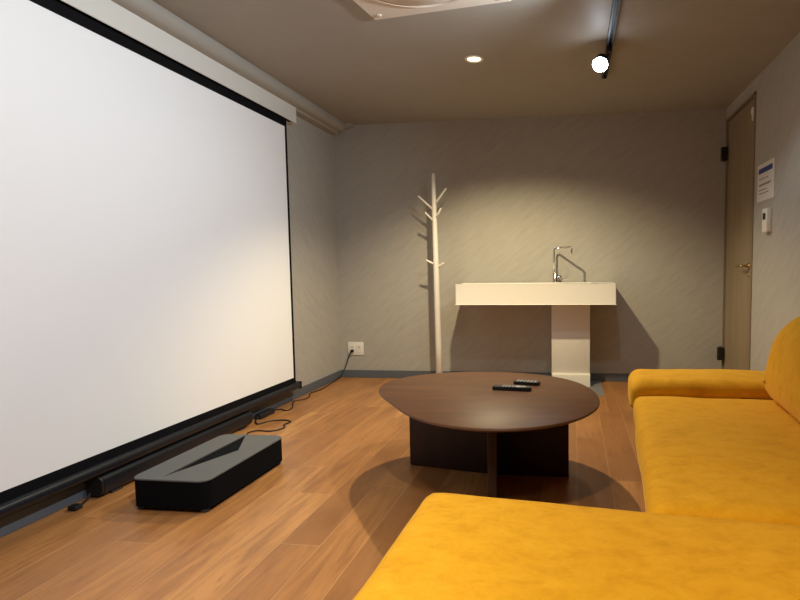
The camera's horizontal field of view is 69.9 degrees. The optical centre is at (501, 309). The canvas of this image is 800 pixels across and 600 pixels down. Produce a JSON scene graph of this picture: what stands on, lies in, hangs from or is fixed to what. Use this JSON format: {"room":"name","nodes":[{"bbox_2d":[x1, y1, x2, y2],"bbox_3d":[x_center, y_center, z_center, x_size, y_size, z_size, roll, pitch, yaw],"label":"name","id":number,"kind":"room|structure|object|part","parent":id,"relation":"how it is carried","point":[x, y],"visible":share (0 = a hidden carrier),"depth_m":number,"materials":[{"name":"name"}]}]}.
{"room":"home theater room","nodes":[
{"label":"home theater room","id":0,"kind":"room"},
{"bbox_2d":[286,116,340,386],"bbox_3d":[-1.898,-0.262,1.753,0.100,2.200,6.427,0,4,7],"label":"wall","id":1,"kind":"structure","parent":0,"point":[310,149],"depth_m":4.49,"materials":[{"name":"paint"}]},
{"bbox_2d":[0,0,301,518],"bbox_3d":[-1.726,-0.320,2.322,0.094,2.038,3.635,0,4,7],"label":"projection screen","id":2,"kind":"object","parent":1,"relation":"attached to","point":[146,291],"visible":1,"depth_m":2.51,"materials":[{"name":"white projection screen fabric"},{"name":"black satin metal"}]},
{"bbox_2d":[0,370,341,537],"bbox_3d":[-1.835,0.801,1.819,0.009,0.068,6.418,0,4,7],"label":"baseboard","id":3,"kind":"structure","parent":1,"relation":"attached to","point":[28,515],"depth_m":2.27,"materials":[{"name":"grey plastic"}]},
{"bbox_2d":[111,0,345,134],"bbox_3d":[-1.796,-1.311,1.629,0.135,0.092,6.360,0,4,7],"label":"ceiling pipe","id":4,"kind":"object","parent":1,"relation":"attached to","point":[150,11],"depth_m":3.16,"materials":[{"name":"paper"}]},
{"bbox_2d":[0,377,645,599],"bbox_3d":[-0.222,0.885,1.624,3.459,0.100,6.627,0,4,7],"label":"floor","id":5,"kind":"structure","parent":0,"point":[318,523],"depth_m":2.19,"materials":[{"name":"brown wood"}]},
{"bbox_2d":[67,493,90,510],"bbox_3d":[-1.712,0.783,2.290,0.042,0.031,0.113,0,4,7],"label":"plug","id":6,"kind":"object","parent":5,"relation":"on","point":[76,506],"visible":1,"depth_m":2.25,"materials":[{"name":"black plastic"}]},
{"bbox_2d":[86,411,251,496],"bbox_3d":[-1.646,0.708,2.911,0.076,0.093,1.116,0,4,7],"label":"soundbar","id":7,"kind":"object","parent":5,"relation":"on","point":[112,481],"visible":0.82,"depth_m":2.67,"materials":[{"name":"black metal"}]},
{"bbox_2d":[134,434,281,512],"bbox_3d":[-1.278,0.713,2.509,0.331,0.134,0.608,0,4,7],"label":"projector","id":8,"kind":"object","parent":5,"relation":"on","point":[204,475],"visible":1,"depth_m":2.33,"materials":[{"name":"black plastic"}]},
{"bbox_2d":[255,408,274,418],"bbox_3d":[-1.552,0.680,3.675,0.044,0.033,0.207,0,4,7],"label":"power adapter","id":9,"kind":"object","parent":5,"relation":"on","point":[269,411],"visible":1,"depth_m":3.65,"materials":[{"name":"black plastic"}]},
{"bbox_2d":[246,418,290,434],"bbox_3d":[-1.362,0.698,3.217,0.224,0.066,0.785,-2,4,-14],"label":"cable","id":10,"kind":"object","parent":5,"relation":"on","point":[256,418],"visible":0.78,"depth_m":3.47,"materials":[{"name":"black plastic"}]},
{"bbox_2d":[275,352,351,410],"bbox_3d":[-1.437,0.526,4.372,0.108,0.242,1.218,0,4,6],"label":"power cable","id":11,"kind":"object","parent":5,"relation":"on","point":[350,352],"visible":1,"depth_m":4.42,"materials":[{"name":"black plastic"}]},
{"bbox_2d":[418,173,446,372],"bbox_3d":[-0.538,-0.251,4.626,0.276,1.736,0.276,-1,4,7],"label":"coat rack","id":12,"kind":"object","parent":5,"relation":"on","point":[438,343],"visible":0.7,"depth_m":4.61,"materials":[{"name":"beige paint"}]},
{"bbox_2d":[379,372,599,497],"bbox_3d":[-0.085,0.570,2.490,1.021,0.400,1.071,0,4,7],"label":"coffee table","id":13,"kind":"object","parent":5,"relation":"on","point":[457,421],"visible":0.98,"depth_m":2.55,"materials":[{"name":"brown wood"}]},
{"bbox_3d":[-0.246,0.575,2.669,0.418,0.366,0.034,1,4,19],"label":"leg panel","id":14,"kind":"part","parent":13,"relation":"part of","materials":[{"name":"brown wood"}]},
{"bbox_3d":[-0.039,0.584,2.527,0.034,0.366,0.792,-1,4,0],"label":"leg panel","id":15,"kind":"part","parent":13,"relation":"part of","materials":[{"name":"brown wood"}]},
{"bbox_2d":[492,385,531,391],"bbox_3d":[0.046,0.354,2.549,0.178,0.018,0.042,1,4,14],"label":"remote control","id":16,"kind":"object","parent":13,"relation":"on","point":[494,387],"visible":1,"depth_m":2.53,"materials":[{"name":"black plastic"}]},
{"bbox_2d":[514,380,539,385],"bbox_3d":[0.120,0.346,2.671,0.125,0.016,0.044,1,4,21],"label":"remote control","id":17,"kind":"object","parent":13,"relation":"on","point":[518,382],"visible":1,"depth_m":2.65,"materials":[{"name":"black plastic"}]},
{"bbox_3d":[0.135,0.578,2.577,0.346,0.366,0.036,0,4,7],"label":"leg panel","id":18,"kind":"part","parent":13,"relation":"part of","materials":[{"name":"brown wood"}]},
{"bbox_2d":[353,316,799,599],"bbox_3d":[0.594,0.426,1.580,1.484,0.806,2.366,0,4,12],"label":"sectional sofa","id":19,"kind":"object","parent":5,"relation":"on","point":[718,450],"visible":1,"depth_m":1.20,"materials":[{"name":"yellow fabric"}]},
{"bbox_2d":[353,493,799,599],"bbox_3d":[0.394,0.575,0.871,1.377,0.212,0.878,0,4,12],"label":"cushion","id":20,"kind":"object","parent":19,"relation":"on","point":[454,546],"depth_m":1.07,"materials":[{"name":"yellow fabric"}]},
{"bbox_3d":[1.035,0.396,2.518,0.909,0.225,0.352,0,4,12],"label":"armrest","id":21,"kind":"part","parent":19,"relation":"part of","materials":[{"name":"yellow fabric"}]},
{"bbox_2d":[633,396,799,525],"bbox_3d":[0.863,0.501,1.803,0.835,0.200,1.220,0,4,12],"label":"seat cushion","id":22,"kind":"object","parent":19,"relation":"on","point":[721,457],"depth_m":1.61,"materials":[{"name":"yellow fabric"}]},
{"bbox_2d":[763,316,799,422],"bbox_3d":[1.172,0.209,1.896,0.380,0.429,0.932,0,4,12],"label":"cushion","id":23,"kind":"object","parent":19,"relation":"on","point":[781,381],"depth_m":2.05,"materials":[{"name":"yellow fabric"}]},
{"bbox_2d":[589,381,604,395],"bbox_3d":[0.522,0.618,4.472,0.562,0.006,0.545,0,4,7],"label":"floor plate","id":24,"kind":"object","parent":5,"relation":"on","point":[596,386],"visible":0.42,"depth_m":4.44,"materials":[{"name":"grey"}]},
{"bbox_2d":[455,282,616,386],"bbox_3d":[0.281,0.199,4.551,1.256,0.835,0.404,0,4,7],"label":"pedestal sink","id":25,"kind":"object","parent":24,"relation":"on","point":[570,302],"visible":0.99,"depth_m":4.40,"materials":[{"name":"white ceramic"}]},
{"bbox_2d":[455,282,616,304],"bbox_3d":[0.278,-0.137,4.526,1.256,0.163,0.404,0,4,7],"label":"basin","id":26,"kind":"object","parent":25,"relation":"in","point":[535,293],"depth_m":4.33,"materials":[{"name":"white ceramic"}]},
{"bbox_2d":[552,246,572,282],"bbox_3d":[0.505,-0.369,4.565,0.067,0.292,0.234,-4,6,-41],"label":"faucet","id":27,"kind":"object","parent":25,"relation":"on","point":[556,276],"visible":1,"depth_m":4.61,"materials":[{"name":"silver metal"}]},
{"bbox_3d":[0.501,-0.403,4.549,0.031,0.222,0.221,-4,5,-36],"label":"spout","id":28,"kind":"part","parent":27,"relation":"part of","materials":[{"name":"silver metal"}]},
{"bbox_2d":[153,0,799,124],"bbox_3d":[-0.243,-1.409,1.457,3.459,0.100,6.627,0,4,7],"label":"ceiling","id":29,"kind":"structure","parent":0,"point":[358,68],"depth_m":3.23,"materials":[{"name":"paint"}]},
{"bbox_2d":[353,0,510,19],"bbox_3d":[-0.385,-1.412,2.360,0.700,0.022,0.700,1,4,15],"label":"air conditioner","id":30,"kind":"object","parent":29,"relation":"attached to","point":[377,9],"visible":1,"depth_m":2.63,"materials":[{"name":"beige plastic"}]},
{"bbox_2d":[377,0,456,7],"bbox_3d":[-0.385,-1.408,2.361,0.570,0.013,0.570,1,4,15],"label":"grille","id":31,"kind":"object","parent":30,"relation":"attached to","point":[380,3],"depth_m":2.60,"materials":[{"name":"beige plastic"}]},
{"bbox_2d":[464,55,483,62],"bbox_3d":[-0.164,-1.494,3.338,0.115,0.005,0.115,0,4,7],"label":"recessed light","id":32,"kind":"object","parent":29,"relation":"in","point":[473,58],"visible":1,"depth_m":3.34,"materials":[{"name":"beige plastic"}]},
{"bbox_2d":[602,0,620,78],"bbox_3d":[0.372,-1.340,1.335,0.036,0.031,4.612,0,4,7],"label":"rail","id":33,"kind":"object","parent":29,"relation":"attached to","point":[615,7],"visible":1,"depth_m":2.87,"materials":[{"name":"black metal"}]},
{"bbox_2d":[592,47,611,71],"bbox_3d":[0.562,-1.395,3.138,0.110,0.128,0.136,0,4,7],"label":"spotlight","id":34,"kind":"object","parent":33,"relation":"attached to","point":[600,63],"visible":1,"depth_m":3.10,"materials":[{"name":"black"}]},
{"bbox_2d":[334,109,725,373],"bbox_3d":[0.180,-0.501,4.769,3.459,2.200,0.100,0,4,7],"label":"wall","id":35,"kind":"structure","parent":0,"point":[638,199],"depth_m":4.69,"materials":[{"name":"paint"}]},
{"bbox_2d":[345,123,354,129],"bbox_3d":[-1.360,-1.569,4.802,0.195,0.045,0.067,0,4,7],"label":"trim","id":36,"kind":"structure","parent":35,"relation":"attached to","point":[348,125],"depth_m":4.77,"materials":[{"name":"grey paint"}]},
{"bbox_2d":[348,342,363,354],"bbox_3d":[-1.293,0.341,4.963,0.144,0.116,0.011,0,4,7],"label":"wall outlet","id":37,"kind":"object","parent":35,"relation":"attached to","point":[358,347],"visible":1,"depth_m":4.96,"materials":[{"name":"white plastic"}]},
{"bbox_2d":[349,344,354,352],"bbox_3d":[-1.325,0.341,4.964,0.048,0.072,0.003,0,4,7],"label":"socket","id":38,"kind":"object","parent":37,"relation":"attached to","point":[351,346],"depth_m":4.96,"materials":[{"name":"white plastic"}]},
{"bbox_2d":[356,345,361,352],"bbox_3d":[-1.262,0.341,4.956,0.048,0.072,0.003,0,4,7],"label":"socket","id":39,"kind":"object","parent":37,"relation":"attached to","point":[358,347],"depth_m":4.95,"materials":[{"name":"white plastic"}]},
{"bbox_2d":[342,370,629,381],"bbox_3d":[0.183,0.566,4.792,3.259,0.068,0.009,0,4,7],"label":"baseboard","id":40,"kind":"structure","parent":35,"relation":"attached to","point":[606,377],"depth_m":4.91,"materials":[{"name":"grey plastic"}]},
{"bbox_2d":[726,32,799,370],"bbox_3d":[1.434,-0.262,1.327,0.100,2.200,6.427,0,4,7],"label":"wall","id":41,"kind":"structure","parent":0,"point":[776,253],"depth_m":3.34,"materials":[{"name":"paint"}]},
{"bbox_2d":[717,91,756,369],"bbox_3d":[1.761,-0.424,4.133,0.162,2.110,0.715,0,4,7],"label":"door","id":42,"kind":"structure","parent":41,"relation":"in","point":[738,155],"depth_m":4.10,"materials":[{"name":"brown wood"}]},
{"bbox_3d":[1.686,-0.282,3.927,0.066,0.101,0.144,0,4,7],"label":"handle","id":43,"kind":"part","parent":42,"relation":"part of","materials":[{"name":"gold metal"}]},
{"bbox_2d":[757,157,774,202],"bbox_3d":[1.664,-0.814,3.533,0.002,0.236,0.310,0,4,7],"label":"notice","id":44,"kind":"object","parent":41,"relation":"attached to","point":[765,180],"visible":1,"depth_m":3.53,"materials":[{"name":"white paper"}]},
{"bbox_2d":[762,208,771,231],"bbox_3d":[1.637,-0.554,3.458,0.036,0.144,0.084,0,4,7],"label":"controller","id":45,"kind":"object","parent":41,"relation":"attached to","point":[767,212],"visible":1,"depth_m":3.42,"materials":[{"name":"white plastic"}]}
]}

